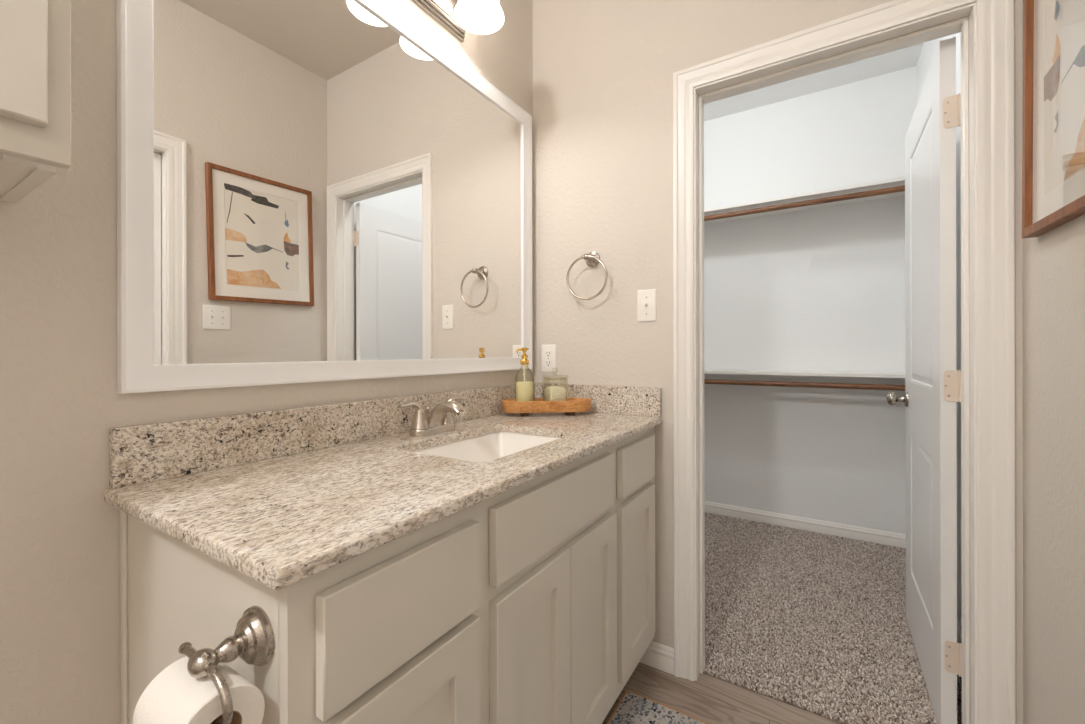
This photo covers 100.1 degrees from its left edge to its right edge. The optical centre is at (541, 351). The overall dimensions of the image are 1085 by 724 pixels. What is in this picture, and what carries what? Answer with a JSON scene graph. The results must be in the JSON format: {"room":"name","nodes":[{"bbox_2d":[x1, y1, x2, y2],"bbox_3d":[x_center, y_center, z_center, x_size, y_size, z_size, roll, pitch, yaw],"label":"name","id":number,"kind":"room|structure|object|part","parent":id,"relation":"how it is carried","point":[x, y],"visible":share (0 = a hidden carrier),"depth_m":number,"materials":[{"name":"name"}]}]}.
{"room":"bathroom","nodes":[
{"label":"bathroom","id":0,"kind":"room"},
{"bbox_2d":[0,0,532,723],"bbox_3d":[-1.090,-0.237,0.339,0.100,2.745,3.800,0,0,32],"label":"wall","id":1,"kind":"structure","parent":0,"point":[60,601],"depth_m":0.76,"materials":[{"name":"beige paint"}]},
{"bbox_2d":[0,0,70,202],"bbox_3d":[-0.935,-0.611,0.244,0.260,0.768,0.924,0,0,32],"label":"upper cabinet","id":2,"kind":"object","parent":1,"relation":"attached to","point":[35,35],"visible":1,"depth_m":0.54,"materials":[{"name":"paint"}]},
{"bbox_3d":[-0.717,-0.619,0.366,0.020,0.692,0.436,0,0,32],"label":"door","id":3,"kind":"part","parent":2,"relation":"part of","materials":[{"name":"paint"}]},
{"bbox_2d":[109,383,534,488],"bbox_3d":[-0.383,0.182,1.347,0.018,0.104,1.338,0,0,32],"label":"backsplash","id":4,"kind":"structure","parent":1,"relation":"attached to","point":[142,453],"depth_m":0.98,"materials":[{"name":"stone"}]},
{"bbox_2d":[116,0,531,393],"bbox_3d":[-0.391,-0.450,1.336,0.020,1.044,1.291,0,0,32],"label":"wall mirror","id":5,"kind":"object","parent":1,"relation":"attached to","point":[308,190],"visible":0.92,"depth_m":1.09,"materials":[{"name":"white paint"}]},
{"bbox_2d":[412,0,503,41],"bbox_3d":[-0.323,-1.129,1.272,0.206,0.160,0.556,0,0,32],"label":"vanity light","id":6,"kind":"object","parent":1,"relation":"attached to","point":[482,17],"visible":1,"depth_m":1.47,"materials":[{"name":"white glass"}]},
{"bbox_3d":[-0.233,-1.150,1.452,0.102,0.118,0.034,0,0,32],"label":"arm","id":7,"kind":"part","parent":6,"relation":"part of","materials":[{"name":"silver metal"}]},
{"bbox_3d":[-0.196,-1.113,1.428,0.156,0.128,0.156,0,0,32],"label":"lamp shade","id":8,"kind":"part","parent":6,"relation":"part of","materials":[{"name":"white glass"}]},
{"bbox_3d":[-0.196,-1.132,1.428,0.058,0.083,0.058,0,0,32],"label":"bulb","id":9,"kind":"part","parent":6,"relation":"part of","materials":[{"name":"white glass"}]},
{"bbox_2d":[533,0,1022,723],"bbox_3d":[0.431,-0.240,1.695,2.130,2.745,0.115,0,0,32],"label":"wall","id":10,"kind":"structure","parent":0,"point":[603,70],"depth_m":1.70,"materials":[{"name":"beige paint"}]},
{"bbox_2d":[542,344,555,372],"bbox_3d":[0.029,0.028,1.876,0.070,0.115,0.007,0,0,32],"label":"electrical outlet","id":11,"kind":"object","parent":10,"relation":"attached to","point":[548,351],"visible":1,"depth_m":1.87,"materials":[{"name":"white plastic"}]},
{"bbox_2d":[545,360,551,366],"bbox_3d":[0.028,0.048,1.874,0.034,0.029,0.002,0,0,32],"label":"receptacle","id":12,"kind":"object","parent":11,"relation":"attached to","point":[548,363],"depth_m":1.87,"materials":[{"name":"white plastic"}]},
{"bbox_2d":[545,350,551,356],"bbox_3d":[0.028,0.009,1.874,0.034,0.029,0.002,0,0,32],"label":"receptacle","id":13,"kind":"object","parent":11,"relation":"attached to","point":[548,353],"depth_m":1.87,"materials":[{"name":"white plastic"}]},
{"bbox_2d":[566,252,607,299],"bbox_3d":[0.183,-0.292,1.740,0.168,0.194,0.071,0,0,32],"label":"towel ring","id":14,"kind":"object","parent":10,"relation":"attached to","point":[592,259],"visible":1,"depth_m":1.73,"materials":[{"name":"silver metal"}]},
{"bbox_3d":[0.177,-0.359,1.735,0.040,0.031,0.052,0,0,32],"label":"post","id":15,"kind":"part","parent":14,"relation":"part of","materials":[{"name":"silver metal"}]},
{"bbox_2d":[637,289,656,321],"bbox_3d":[0.380,-0.167,1.650,0.072,0.116,0.015,0,0,32],"label":"light switch","id":16,"kind":"object","parent":10,"relation":"attached to","point":[646,299],"visible":1,"depth_m":1.65,"materials":[{"name":"white plastic"}]},
{"bbox_2d":[640,641,673,674],"bbox_3d":[0.406,1.091,1.636,0.146,0.084,0.014,0,0,32],"label":"baseboard","id":17,"kind":"structure","parent":10,"relation":"attached to","point":[658,656],"depth_m":1.62,"materials":[{"name":"white paint"}]},
{"bbox_2d":[673,0,1015,723],"bbox_3d":[0.856,0.078,1.417,0.852,2.108,0.132,0,0,32],"label":"door frame","id":18,"kind":"structure","parent":10,"relation":"attached to","point":[994,18],"depth_m":1.23,"materials":[{"name":"white paint"}]},
{"bbox_2d":[886,36,961,723],"bbox_3d":[1.352,0.105,1.598,0.173,2.008,0.709,0,0,32],"label":"door","id":19,"kind":"structure","parent":10,"relation":"in","point":[932,394],"depth_m":1.39,"materials":[{"name":"white paint"}]},
{"bbox_2d":[602,546,957,723],"bbox_3d":[-0.130,1.164,0.800,2.130,0.060,5.600,0,0,32],"label":"floor","id":20,"kind":"structure","parent":0,"point":[711,700],"depth_m":1.48,"materials":[{"name":"brown wood"}]},
{"bbox_2d":[120,427,654,723],"bbox_3d":[-0.158,0.696,1.208,0.544,0.876,1.314,0,0,32],"label":"vanity cabinet","id":21,"kind":"object","parent":20,"relation":"on","point":[533,601],"visible":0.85,"depth_m":0.76,"materials":[{"name":"paint"}]},
{"bbox_2d":[178,606,274,723],"bbox_3d":[-0.369,0.354,0.528,0.137,0.086,0.074,0,0,32],"label":"toilet paper holder","id":22,"kind":"object","parent":21,"relation":"attached to","point":[252,640],"visible":0.89,"depth_m":0.53,"materials":[{"name":"silver metal"}]},
{"bbox_2d":[133,656,264,723],"bbox_3d":[-0.382,0.405,0.509,0.101,0.089,0.089,0,0,32],"label":"toilet paper roll","id":23,"kind":"object","parent":22,"relation":"on","point":[173,696],"visible":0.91,"depth_m":0.49,"materials":[{"name":"paper"}]},
{"bbox_3d":[-0.381,0.368,0.508,0.137,0.058,0.012,0,0,32],"label":"arm","id":24,"kind":"part","parent":22,"relation":"part of","materials":[{"name":"silver metal"}]},
{"bbox_3d":[-0.370,0.346,0.515,0.031,0.028,0.051,0,0,32],"label":"post","id":25,"kind":"part","parent":22,"relation":"part of","materials":[{"name":"silver metal"}]},
{"bbox_2d":[104,383,662,589],"bbox_3d":[-0.159,0.194,1.202,0.554,0.127,1.347,0,0,32],"label":"countertop","id":26,"kind":"structure","parent":21,"relation":"on","point":[282,498],"depth_m":0.85,"materials":[{"name":"stone"}]},
{"bbox_2d":[398,396,466,436],"bbox_3d":[-0.277,0.185,1.293,0.145,0.097,0.259,0,0,32],"label":"faucet","id":27,"kind":"object","parent":26,"relation":"on","point":[440,419],"visible":1,"depth_m":1.27,"materials":[{"name":"silver metal"}]},
{"bbox_3d":[-0.357,0.157,1.245,0.028,0.040,0.092,0,0,32],"label":"lever","id":28,"kind":"part","parent":27,"relation":"part of","materials":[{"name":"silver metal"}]},
{"bbox_3d":[-0.341,0.184,1.273,0.053,0.059,0.053,0,0,32],"label":"handle","id":29,"kind":"part","parent":27,"relation":"part of","materials":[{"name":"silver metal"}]},
{"bbox_3d":[-0.275,0.180,1.292,0.138,0.082,0.062,0,0,32],"label":"spout","id":30,"kind":"part","parent":27,"relation":"part of","materials":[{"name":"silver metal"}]},
{"bbox_3d":[-0.286,0.184,1.359,0.053,0.059,0.053,0,0,32],"label":"handle","id":31,"kind":"part","parent":27,"relation":"part of","materials":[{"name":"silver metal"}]},
{"bbox_3d":[-0.268,0.157,1.387,0.028,0.040,0.092,0,0,32],"label":"lever","id":32,"kind":"part","parent":27,"relation":"part of","materials":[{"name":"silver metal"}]},
{"bbox_2d":[414,432,558,461],"bbox_3d":[-0.131,0.329,1.213,0.337,0.144,0.480,0,0,32],"label":"sink","id":33,"kind":"object","parent":26,"relation":"in","point":[494,445],"visible":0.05,"depth_m":1.40,"materials":[{"name":"white ceramic"}]},
{"bbox_2d":[502,398,591,416],"bbox_3d":[0.020,0.205,1.685,0.335,0.055,0.115,0,0,-7],"label":"serving tray","id":34,"kind":"object","parent":26,"relation":"on","point":[570,406],"visible":0.98,"depth_m":1.63,"materials":[{"name":"brown wood"}]},
{"bbox_2d":[515,348,533,401],"bbox_3d":[-0.063,0.098,1.678,0.072,0.226,0.072,0,0,32],"label":"soap dispenser","id":35,"kind":"object","parent":34,"relation":"on","point":[524,390],"visible":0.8,"depth_m":1.66,"materials":[{"name":"clear glass"}]},
{"bbox_2d":[542,373,566,400],"bbox_3d":[0.050,0.135,1.689,0.077,0.149,0.077,0,0,-24],"label":"glass jar","id":36,"kind":"object","parent":34,"relation":"on","point":[551,393],"visible":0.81,"depth_m":1.67,"materials":[{"name":"clear glass"}]},
{"bbox_3d":[0.050,0.094,1.689,0.077,0.017,0.077,0,0,-24],"label":"lid","id":37,"kind":"part","parent":36,"relation":"part of","materials":[{"name":"clear glass"}]},
{"bbox_3d":[-0.190,0.367,0.666,0.019,0.149,0.288,0,0,32],"label":"drawer","id":38,"kind":"part","parent":21,"relation":"part of","materials":[{"name":"paint"}]},
{"bbox_3d":[-0.189,0.714,0.666,0.019,0.513,0.288,0,0,32],"label":"door","id":39,"kind":"part","parent":21,"relation":"part of","materials":[{"name":"paint"}]},
{"bbox_3d":[-0.194,0.714,0.670,0.006,0.395,0.170,0,0,32],"label":"panel","id":40,"kind":"part","parent":21,"relation":"part of","materials":[{"name":"paint"}]},
{"bbox_3d":[-0.014,0.714,0.945,0.019,0.513,0.276,0,0,32],"label":"door","id":41,"kind":"part","parent":21,"relation":"part of","materials":[{"name":"paint"}]},
{"bbox_3d":[-0.018,0.714,0.948,0.006,0.395,0.158,0,0,32],"label":"panel","id":42,"kind":"part","parent":21,"relation":"part of","materials":[{"name":"paint"}]},
{"bbox_3d":[0.134,0.714,1.180,0.019,0.513,0.272,0,0,32],"label":"door","id":43,"kind":"part","parent":21,"relation":"part of","materials":[{"name":"paint"}]},
{"bbox_3d":[0.129,0.714,1.183,0.006,0.395,0.154,0,0,32],"label":"panel","id":44,"kind":"part","parent":21,"relation":"part of","materials":[{"name":"paint"}]},
{"bbox_3d":[0.307,0.713,1.455,0.019,0.513,0.296,0,0,32],"label":"door","id":45,"kind":"part","parent":21,"relation":"part of","materials":[{"name":"paint"}]},
{"bbox_3d":[0.307,0.360,1.456,0.019,0.146,0.295,0,0,32],"label":"drawer","id":46,"kind":"part","parent":21,"relation":"part of","materials":[{"name":"paint"}]},
{"bbox_3d":[0.302,0.713,1.458,0.006,0.395,0.178,0,0,32],"label":"panel","id":47,"kind":"part","parent":21,"relation":"part of","materials":[{"name":"paint"}]},
{"bbox_2d":[606,689,708,723],"bbox_3d":[0.165,1.128,0.748,0.616,0.010,1.425,0,0,32],"label":"bath rug","id":48,"kind":"object","parent":20,"relation":"on","point":[633,708],"visible":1,"depth_m":1.41,"materials":[{"name":"fabric"}]},
{"bbox_2d":[703,512,961,723],"bbox_3d":[0.945,1.123,2.329,1.730,0.015,1.647,0,0,32],"label":"carpet","id":49,"kind":"object","parent":20,"relation":"on","point":[805,581],"visible":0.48,"depth_m":1.87,"materials":[{"name":"beige carpet"}]},
{"bbox_2d":[704,66,916,533],"bbox_3d":[1.332,-0.242,3.127,2.130,2.745,0.100,0,0,32],"label":"wall","id":50,"kind":"structure","parent":0,"point":[817,289],"depth_m":2.85,"materials":[{"name":"paint"}]},
{"bbox_2d":[704,177,904,224],"bbox_3d":[1.224,-0.900,2.958,1.928,0.019,0.299,0,0,32],"label":"closet shelf","id":51,"kind":"object","parent":50,"relation":"attached to","point":[900,181],"visible":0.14,"depth_m":2.68,"materials":[{"name":"white paint"}]},
{"bbox_2d":[704,185,904,220],"bbox_3d":[1.162,-0.857,2.858,1.929,0.060,0.060,0,0,32],"label":"closet rod","id":52,"kind":"object","parent":51,"relation":"attached to","point":[896,189],"visible":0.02,"depth_m":2.61,"materials":[{"name":"brown wood"}]},
{"bbox_2d":[704,369,904,377],"bbox_3d":[1.226,0.130,2.958,1.928,0.019,0.299,0,0,32],"label":"closet shelf","id":53,"kind":"object","parent":50,"relation":"attached to","point":[706,371],"visible":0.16,"depth_m":2.62,"materials":[{"name":"white paint"}]},
{"bbox_2d":[704,379,904,390],"bbox_3d":[1.164,0.192,2.858,1.929,0.060,0.060,0,0,32],"label":"closet rod","id":54,"kind":"object","parent":53,"relation":"attached to","point":[706,381],"visible":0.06,"depth_m":2.61,"materials":[{"name":"brown wood"}]},
{"bbox_2d":[705,501,905,548],"bbox_3d":[1.305,1.089,3.079,1.930,0.084,0.014,0,0,32],"label":"baseboard","id":55,"kind":"structure","parent":50,"relation":"attached to","point":[843,530],"depth_m":2.84,"materials":[{"name":"white paint"}]},
{"bbox_2d":[704,43,922,120],"bbox_3d":[0.877,-1.653,2.408,2.130,0.080,1.800,0,0,32],"label":"ceiling","id":56,"kind":"structure","parent":0,"point":[907,57],"depth_m":2.72,"materials":[{"name":"paint"}]},
{"bbox_2d":[916,0,1084,723],"bbox_3d":[0.694,-0.240,0.221,0.114,2.745,5.500,0,0,32],"label":"wall","id":57,"kind":"structure","parent":0,"point":[1053,262],"depth_m":1.00,"materials":[{"name":"beige paint"}]},
{"bbox_2d":[1022,0,1084,238],"bbox_3d":[1.000,-0.585,0.840,0.026,0.662,0.531,0,0,32],"label":"framed picture","id":58,"kind":"object","parent":57,"relation":"attached to","point":[1053,106],"visible":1,"depth_m":0.96,"materials":[{"name":"multicoloured paper"}]},
{"bbox_2d":[1044,0,1084,195],"bbox_3d":[1.002,-0.585,0.838,0.004,0.531,0.400,0,0,32],"label":"print","id":59,"kind":"object","parent":58,"relation":"attached to","point":[1064,20],"depth_m":0.91,"materials":[{"name":"paper"}]}
]}

